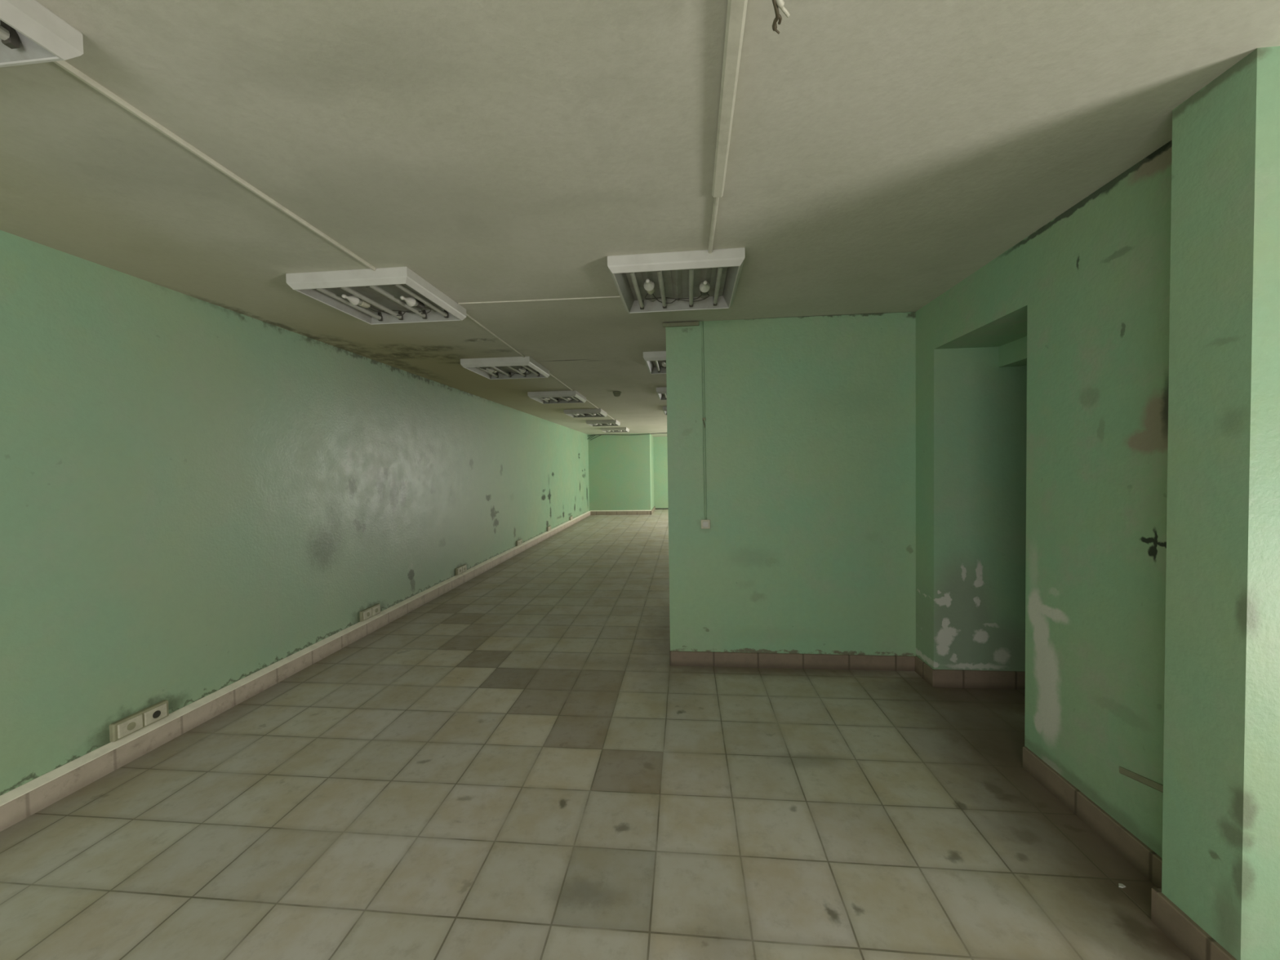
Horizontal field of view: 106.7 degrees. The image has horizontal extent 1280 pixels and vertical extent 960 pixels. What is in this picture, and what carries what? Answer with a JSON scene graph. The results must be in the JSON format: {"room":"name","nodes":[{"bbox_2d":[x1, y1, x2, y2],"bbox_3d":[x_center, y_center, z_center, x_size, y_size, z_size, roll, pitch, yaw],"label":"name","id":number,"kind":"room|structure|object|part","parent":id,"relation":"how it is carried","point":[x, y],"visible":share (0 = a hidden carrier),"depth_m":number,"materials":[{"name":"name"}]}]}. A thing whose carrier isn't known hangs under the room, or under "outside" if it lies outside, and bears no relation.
{"room":"empty commercial space","nodes":[
{"label":"empty commercial space","id":0,"kind":"room"},
{"bbox_2d":[0,230,589,795],"bbox_3d":[-2.479,0.063,7.321,0.302,2.631,20.502,-1,2,5],"label":"wall","id":1,"kind":"structure","parent":0,"point":[197,495],"depth_m":2.93,"materials":[{"name":"green paint"}]},
{"bbox_2d":[109,700,168,742],"bbox_3d":[-2.750,1.322,2.623,0.046,0.095,0.270,-1,2,5],"label":"wall socket","id":2,"kind":"object","parent":1,"relation":"attached to","point":[123,727],"visible":1,"depth_m":2.60,"materials":[{"name":"white plastic"}]},
{"bbox_3d":[-2.741,1.324,2.561,0.012,0.075,0.113,-1,2,5],"label":"plate","id":3,"kind":"part","parent":2,"relation":"part of","materials":[{"name":"white plastic"}]},
{"bbox_3d":[-2.729,1.320,2.683,0.012,0.075,0.113,-1,2,5],"label":"plate","id":4,"kind":"part","parent":2,"relation":"part of","materials":[{"name":"white plastic"}]},
{"bbox_2d":[0,511,590,831],"bbox_3d":[-2.416,1.332,6.471,0.046,0.138,18.351,-1,2,5],"label":"baseboard","id":5,"kind":"structure","parent":1,"relation":"attached to","point":[30,797],"depth_m":2.90,"materials":[{"name":"tile"}]},
{"bbox_2d":[359,603,380,621],"bbox_3d":[-2.585,1.268,4.566,0.046,0.095,0.270,-1,2,5],"label":"wall socket","id":6,"kind":"object","parent":1,"relation":"attached to","point":[372,611],"visible":1,"depth_m":4.53,"materials":[{"name":"white plastic"}]},
{"bbox_3d":[-2.576,1.270,4.503,0.012,0.075,0.113,-1,2,5],"label":"plate","id":7,"kind":"part","parent":6,"relation":"part of","materials":[{"name":"white plastic"}]},
{"bbox_3d":[-2.564,1.266,4.625,0.012,0.075,0.113,-1,2,5],"label":"plate","id":8,"kind":"part","parent":6,"relation":"part of","materials":[{"name":"white plastic"}]},
{"bbox_2d":[455,564,466,575],"bbox_3d":[-2.428,1.205,6.413,0.046,0.102,0.308,-1,2,5],"label":"wall socket","id":9,"kind":"object","parent":1,"relation":"attached to","point":[463,568],"visible":1,"depth_m":6.40,"materials":[{"name":"white plastic"}]},
{"bbox_3d":[-2.403,1.214,6.516,0.012,0.075,0.118,-1,2,5],"label":"plate","id":10,"kind":"part","parent":9,"relation":"part of","materials":[{"name":"white plastic"}]},
{"bbox_2d":[515,538,522,546],"bbox_3d":[-2.233,1.142,8.714,0.046,0.098,0.305,-1,2,5],"label":"wall socket","id":11,"kind":"object","parent":1,"relation":"attached to","point":[518,542],"visible":1,"depth_m":8.69,"materials":[{"name":"white plastic"}]},
{"bbox_2d":[0,509,1191,959],"bbox_3d":[1.063,1.329,7.164,7.667,0.001,21.333,-1,2,5],"label":"floor","id":12,"kind":"structure","parent":0,"point":[516,764],"depth_m":2.10,"materials":[{"name":"tile"}]},
{"bbox_2d":[1118,883,1126,888],"bbox_3d":[1.732,1.460,1.716,0.027,0.003,0.017,-1,2,-14],"label":"flake","id":13,"kind":"object","parent":12,"relation":"on","point":[1120,885],"visible":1,"depth_m":1.71,"materials":[{"name":"white paint"}]},
{"bbox_2d":[587,433,654,511],"bbox_3d":[-0.592,-0.208,16.454,2.034,2.631,1.950,-1,2,5],"label":"wall","id":14,"kind":"structure","parent":0,"point":[621,467],"depth_m":15.49,"materials":[{"name":"green paint"}]},
{"bbox_2d":[590,510,651,515],"bbox_3d":[-0.631,1.059,15.500,2.004,0.150,0.035,-1,2,5],"label":"baseboard","id":15,"kind":"structure","parent":14,"relation":"attached to","point":[592,512],"depth_m":15.49,"materials":[{"name":"beige tile"}]},
{"bbox_2d":[0,0,1279,436],"bbox_3d":[1.053,-1.375,7.047,7.600,0.150,20.700,-1,2,5],"label":"ceiling","id":16,"kind":"structure","parent":0,"point":[882,153],"depth_m":1.62,"materials":[{"name":"paint"}]},
{"bbox_2d":[0,0,83,66],"bbox_3d":[-1.762,-1.049,0.866,0.700,0.088,0.700,-1,2,5],"label":"ceiling lamp","id":17,"kind":"object","parent":16,"relation":"attached to","point":[30,33],"visible":1,"depth_m":1.13,"materials":[{"name":"white metal"}]},
{"bbox_2d":[0,19,19,48],"bbox_3d":[-1.500,-1.063,1.134,0.024,0.058,0.020,-1,2,5],"label":"socket","id":18,"kind":"object","parent":17,"relation":"attached to","point":[10,37],"depth_m":1.13,"materials":[{"name":"plastic"}]},
{"bbox_2d":[52,60,375,271],"bbox_3d":[-1.483,-1.117,1.883,0.018,0.014,1.376,-1,2,4],"label":"conduit","id":19,"kind":"object","parent":16,"relation":"attached to","point":[62,64],"visible":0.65,"depth_m":1.59,"materials":[{"name":"paint"}]},
{"bbox_2d":[285,266,466,324],"bbox_3d":[-1.566,-1.107,2.936,0.700,0.088,0.700,-1,2,5],"label":"ceiling lamp","id":20,"kind":"object","parent":16,"relation":"attached to","point":[393,295],"visible":1,"depth_m":2.84,"materials":[{"name":"white metal"}]},
{"bbox_3d":[-1.732,-1.089,2.856,0.062,0.062,0.150,-1,2,5],"label":"bulb","id":21,"kind":"part","parent":20,"relation":"part of","materials":[{"name":"white glass"}]},
{"bbox_2d":[359,299,370,307],"bbox_3d":[-1.721,-1.101,2.972,0.046,0.051,0.086,-1,2,5],"label":"bulb socket","id":22,"kind":"object","parent":20,"relation":"attached to","point":[362,303],"depth_m":2.95,"materials":[{"name":"white ceramic"}]},
{"bbox_2d":[377,311,382,320],"bbox_3d":[-1.772,-1.115,3.249,0.024,0.058,0.020,-1,2,5],"label":"socket","id":23,"kind":"object","parent":20,"relation":"attached to","point":[380,313],"depth_m":3.24,"materials":[{"name":"plastic"}]},
{"bbox_2d":[398,311,403,319],"bbox_3d":[-1.626,-1.117,3.235,0.024,0.058,0.020,-1,2,5],"label":"socket","id":24,"kind":"object","parent":20,"relation":"attached to","point":[401,317],"depth_m":3.22,"materials":[{"name":"plastic"}]},
{"bbox_3d":[-1.409,-1.095,2.896,0.062,0.062,0.150,-1,2,5],"label":"bulb","id":25,"kind":"part","parent":20,"relation":"part of","materials":[{"name":"white glass"}]},
{"bbox_2d":[413,300,424,309],"bbox_3d":[-1.398,-1.107,3.011,0.046,0.051,0.086,-1,2,5],"label":"bulb socket","id":26,"kind":"object","parent":20,"relation":"attached to","point":[419,304],"depth_m":2.99,"materials":[{"name":"plastic"}]},
{"bbox_2d":[422,310,426,319],"bbox_3d":[-1.457,-1.119,3.219,0.024,0.058,0.020,-1,2,5],"label":"socket","id":27,"kind":"object","parent":20,"relation":"attached to","point":[424,317],"depth_m":3.21,"materials":[{"name":"plastic"}]},
{"bbox_2d":[466,313,524,357],"bbox_3d":[-1.178,-1.179,3.945,0.014,0.010,1.385,-1,2,4],"label":"conduit","id":28,"kind":"object","parent":16,"relation":"attached to","point":[467,315],"visible":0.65,"depth_m":3.83,"materials":[{"name":"paint"}]},
{"bbox_2d":[460,355,550,379],"bbox_3d":[-1.390,-1.165,5.013,0.700,0.088,0.700,-1,2,5],"label":"ceiling lamp","id":29,"kind":"object","parent":16,"relation":"attached to","point":[508,367],"visible":1,"depth_m":4.92,"materials":[{"name":"white metal"}]},
{"bbox_3d":[-1.556,-1.147,4.933,0.062,0.062,0.150,-1,2,5],"label":"bulb","id":30,"kind":"part","parent":29,"relation":"part of","materials":[{"name":"white glass"}]},
{"bbox_3d":[-1.233,-1.153,4.973,0.062,0.062,0.150,-1,2,5],"label":"bulb","id":31,"kind":"part","parent":29,"relation":"part of","materials":[{"name":"white glass"}]},
{"bbox_2d":[457,296,620,304],"bbox_3d":[-0.650,-1.165,3.083,1.086,0.010,0.009,-1,2,4],"label":"cable","id":32,"kind":"object","parent":16,"relation":"attached to","point":[602,296],"visible":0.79,"depth_m":3.08,"materials":[{"name":"paint"}]},
{"bbox_2d":[527,390,586,404],"bbox_3d":[-1.216,-1.222,7.085,0.700,0.088,0.700,-1,2,5],"label":"ceiling lamp","id":33,"kind":"object","parent":16,"relation":"attached to","point":[545,397],"visible":1,"depth_m":6.90,"materials":[{"name":"white metal"}]},
{"bbox_2d":[549,373,573,391],"bbox_3d":[-0.999,-1.236,6.019,0.014,0.010,1.380,-1,2,4],"label":"conduit","id":34,"kind":"object","parent":16,"relation":"attached to","point":[549,373],"visible":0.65,"depth_m":6.00,"materials":[{"name":"paint"}]},
{"bbox_2d":[564,408,607,417],"bbox_3d":[-1.038,-1.280,9.177,0.700,0.088,0.700,-1,2,5],"label":"ceiling lamp","id":35,"kind":"object","parent":16,"relation":"attached to","point":[575,413],"visible":1,"depth_m":8.86,"materials":[{"name":"white metal"}]},
{"bbox_2d":[586,419,620,426],"bbox_3d":[-0.862,-1.338,11.248,0.700,0.088,0.700,-1,2,5],"label":"ceiling lamp","id":36,"kind":"object","parent":16,"relation":"attached to","point":[605,422],"visible":1,"depth_m":10.93,"materials":[{"name":"white metal"}]},
{"bbox_2d":[600,426,629,432],"bbox_3d":[-0.689,-1.395,13.310,0.700,0.088,0.700,-1,2,5],"label":"ceiling lamp","id":37,"kind":"object","parent":16,"relation":"attached to","point":[620,428],"visible":1,"depth_m":12.99,"materials":[{"name":"white metal"}]},
{"bbox_2d":[613,391,621,396],"bbox_3d":[-0.331,-1.241,6.890,0.124,0.068,0.124,-1,2,5],"label":"smoke detector","id":38,"kind":"object","parent":16,"relation":"attached to","point":[616,393],"visible":1,"depth_m":6.85,"materials":[{"name":"grey plastic"}]},
{"bbox_2d":[587,432,666,439],"bbox_3d":[0.392,-1.405,15.248,4.266,0.204,0.022,-1,2,5],"label":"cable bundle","id":39,"kind":"object","parent":16,"relation":"hanging from","point":[658,433],"visible":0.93,"depth_m":15.35,"materials":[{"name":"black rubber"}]},
{"bbox_2d":[643,351,666,373],"bbox_3d":[0.411,-1.188,4.842,0.700,0.088,0.700,-1,2,5],"label":"ceiling lamp","id":40,"kind":"object","parent":16,"relation":"attached to","point":[655,362],"visible":0.29,"depth_m":4.71,"materials":[{"name":"white metal"}]},
{"bbox_3d":[0.245,-1.171,4.762,0.062,0.062,0.150,-1,2,5],"label":"bulb","id":41,"kind":"part","parent":40,"relation":"part of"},
{"bbox_2d":[656,386,666,399],"bbox_3d":[0.603,-1.245,6.872,0.700,0.088,0.700,-1,2,5],"label":"ceiling lamp","id":42,"kind":"object","parent":16,"relation":"attached to","point":[661,392],"visible":0.1,"depth_m":6.57,"materials":[{"name":"white plastic"}]},
{"bbox_2d":[662,406,666,414],"bbox_3d":[0.791,-1.302,8.932,0.700,0.088,0.700,-1,2,5],"label":"ceiling lamp","id":43,"kind":"object","parent":16,"relation":"attached to","point":[664,408],"visible":0.02,"depth_m":8.62,"materials":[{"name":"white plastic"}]},
{"bbox_2d":[607,247,745,313],"bbox_3d":[0.216,-1.130,2.777,0.700,0.088,0.700,-1,2,6],"label":"ceiling lamp","id":44,"kind":"object","parent":16,"relation":"attached to","point":[688,280],"visible":1,"depth_m":2.69,"materials":[{"name":"white metal"}]},
{"bbox_3d":[0.049,-1.113,2.699,0.062,0.062,0.150,-1,2,6],"label":"bulb","id":45,"kind":"part","parent":44,"relation":"part of","materials":[{"name":"white glass"}]},
{"bbox_2d":[646,288,654,294],"bbox_3d":[0.061,-1.124,2.814,0.046,0.051,0.086,-1,2,6],"label":"bulb socket","id":46,"kind":"object","parent":44,"relation":"attached to","point":[651,292],"depth_m":2.80,"materials":[{"name":"white ceramic"}]},
{"bbox_2d":[700,291,707,295],"bbox_3d":[0.385,-1.130,2.850,0.046,0.051,0.086,-1,2,6],"label":"bulb socket","id":47,"kind":"object","parent":44,"relation":"attached to","point":[702,293],"depth_m":2.84,"materials":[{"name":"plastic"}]},
{"bbox_3d":[0.373,-1.119,2.735,0.062,0.062,0.150,-1,2,6],"label":"bulb","id":48,"kind":"part","parent":44,"relation":"part of","materials":[{"name":"white glass"}]},
{"bbox_2d":[707,0,747,253],"bbox_3d":[0.250,-1.117,1.333,0.048,0.040,2.162,-1,2,6],"label":"conduit","id":49,"kind":"object","parent":16,"relation":"attached to","point":[736,9],"depth_m":1.36,"materials":[{"name":"paint"}]},
{"bbox_3d":[0.223,-1.109,1.078,0.048,0.040,1.651,-1,2,6],"label":"trunking lid","id":50,"kind":"part","parent":49,"relation":"part of","materials":[{"name":"paint"}]},
{"bbox_2d":[772,0,790,34],"bbox_3d":[0.283,-1.067,0.979,0.039,0.132,0.202,0,2,21],"label":"wire","id":51,"kind":"object","parent":16,"relation":"hanging from","point":[776,3],"visible":1,"depth_m":1.02,"materials":[{"name":"paint"}]},
{"bbox_2d":[653,436,668,508],"bbox_3d":[2.772,-0.280,17.189,4.525,2.631,0.150,-1,2,5],"label":"wall","id":52,"kind":"structure","parent":0,"point":[660,446],"depth_m":17.31,"materials":[{"name":"green paint"}]},
{"bbox_2d":[665,311,915,671],"bbox_3d":[1.122,0.105,3.638,1.817,2.631,0.154,-1,2,5],"label":"wall","id":53,"kind":"structure","parent":0,"point":[809,545],"depth_m":3.57,"materials":[{"name":"green paint"}]},
{"bbox_2d":[662,321,698,327],"bbox_3d":[0.308,-1.178,3.604,0.273,0.028,0.024,-1,2,5],"label":"batten","id":54,"kind":"object","parent":53,"relation":"attached to","point":[684,323],"visible":1,"depth_m":3.59,"materials":[{"name":"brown wood"}]},
{"bbox_2d":[701,320,706,519],"bbox_3d":[0.486,-0.449,3.612,0.026,1.503,0.021,-1,2,-17],"label":"conduit","id":55,"kind":"object","parent":53,"relation":"attached to","point":[702,326],"visible":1,"depth_m":3.61,"materials":[{"name":"green plastic"}]},
{"bbox_2d":[701,519,710,528],"bbox_3d":[0.500,0.337,3.631,0.070,0.070,0.017,-1,2,5],"label":"light switch","id":56,"kind":"object","parent":53,"relation":"attached to","point":[705,524],"visible":1,"depth_m":3.63,"materials":[{"name":"white plastic"}]},
{"bbox_2d":[915,299,1026,671],"bbox_3d":[2.821,0.086,3.355,1.620,2.631,0.395,-1,2,5],"label":"wall niche","id":57,"kind":"object","parent":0,"point":[971,411],"visible":0.29,"depth_m":3.22,"materials":[{"name":"green paint"}]},
{"bbox_2d":[933,669,1025,689],"bbox_3d":[2.822,1.347,3.188,1.620,0.118,0.017,-1,2,5],"label":"baseboard","id":58,"kind":"structure","parent":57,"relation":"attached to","point":[988,679],"depth_m":3.23,"materials":[{"name":"tile"}]},
{"bbox_2d":[933,139,1172,857],"bbox_3d":[2.115,0.124,2.318,0.410,2.631,1.805,-1,2,5],"label":"wall","id":59,"kind":"structure","parent":0,"point":[1088,291],"depth_m":1.96,"materials":[{"name":"green paint"}]},
{"bbox_2d":[915,655,934,687],"bbox_3d":[2.023,1.356,3.383,0.018,0.115,0.253,-1,2,5],"label":"baseboard","id":60,"kind":"structure","parent":59,"relation":"attached to","point":[925,671],"depth_m":3.36,"materials":[{"name":"tile"}]},
{"bbox_2d":[998,336,1026,367],"bbox_3d":[2.384,0.121,2.292,0.130,2.631,1.805,-1,2,5],"label":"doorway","id":61,"kind":"structure","parent":59,"relation":"in","point":[1014,353],"depth_m":3.04,"materials":[{"name":"green paint"}]},
{"bbox_2d":[1022,746,1162,888],"bbox_3d":[1.887,1.399,1.968,0.021,0.108,0.835,-1,2,5],"label":"baseboard","id":62,"kind":"structure","parent":59,"relation":"attached to","point":[1140,856],"depth_m":1.95,"materials":[{"name":"tile"}]},
{"bbox_2d":[1119,766,1163,792],"bbox_3d":[1.861,1.105,1.714,0.012,0.100,0.300,-1,2,5],"label":"batten","id":63,"kind":"object","parent":59,"relation":"attached to","point":[1152,784],"depth_m":1.77,"materials":[{"name":"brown wood"}]},
{"bbox_2d":[1161,45,1279,959],"bbox_3d":[1.754,0.154,1.415,0.140,2.631,0.223,-1,2,5],"label":"wall","id":64,"kind":"structure","parent":0,"point":[1220,866],"depth_m":1.36,"materials":[{"name":"green paint"}]},
{"bbox_2d":[1151,888,1161,924],"bbox_3d":[1.769,1.410,1.568,0.140,0.112,0.016,-1,2,5],"label":"baseboard","id":65,"kind":"structure","parent":64,"relation":"attached to","point":[1154,891],"depth_m":1.57,"materials":[{"name":"tile"}]},
{"bbox_2d":[1155,892,1236,959],"bbox_3d":[1.697,1.414,1.448,0.021,0.112,0.238,-1,2,5],"label":"baseboard","id":66,"kind":"structure","parent":64,"relation":"attached to","point":[1178,926],"depth_m":1.47,"materials":[{"name":"tile"}]}
]}

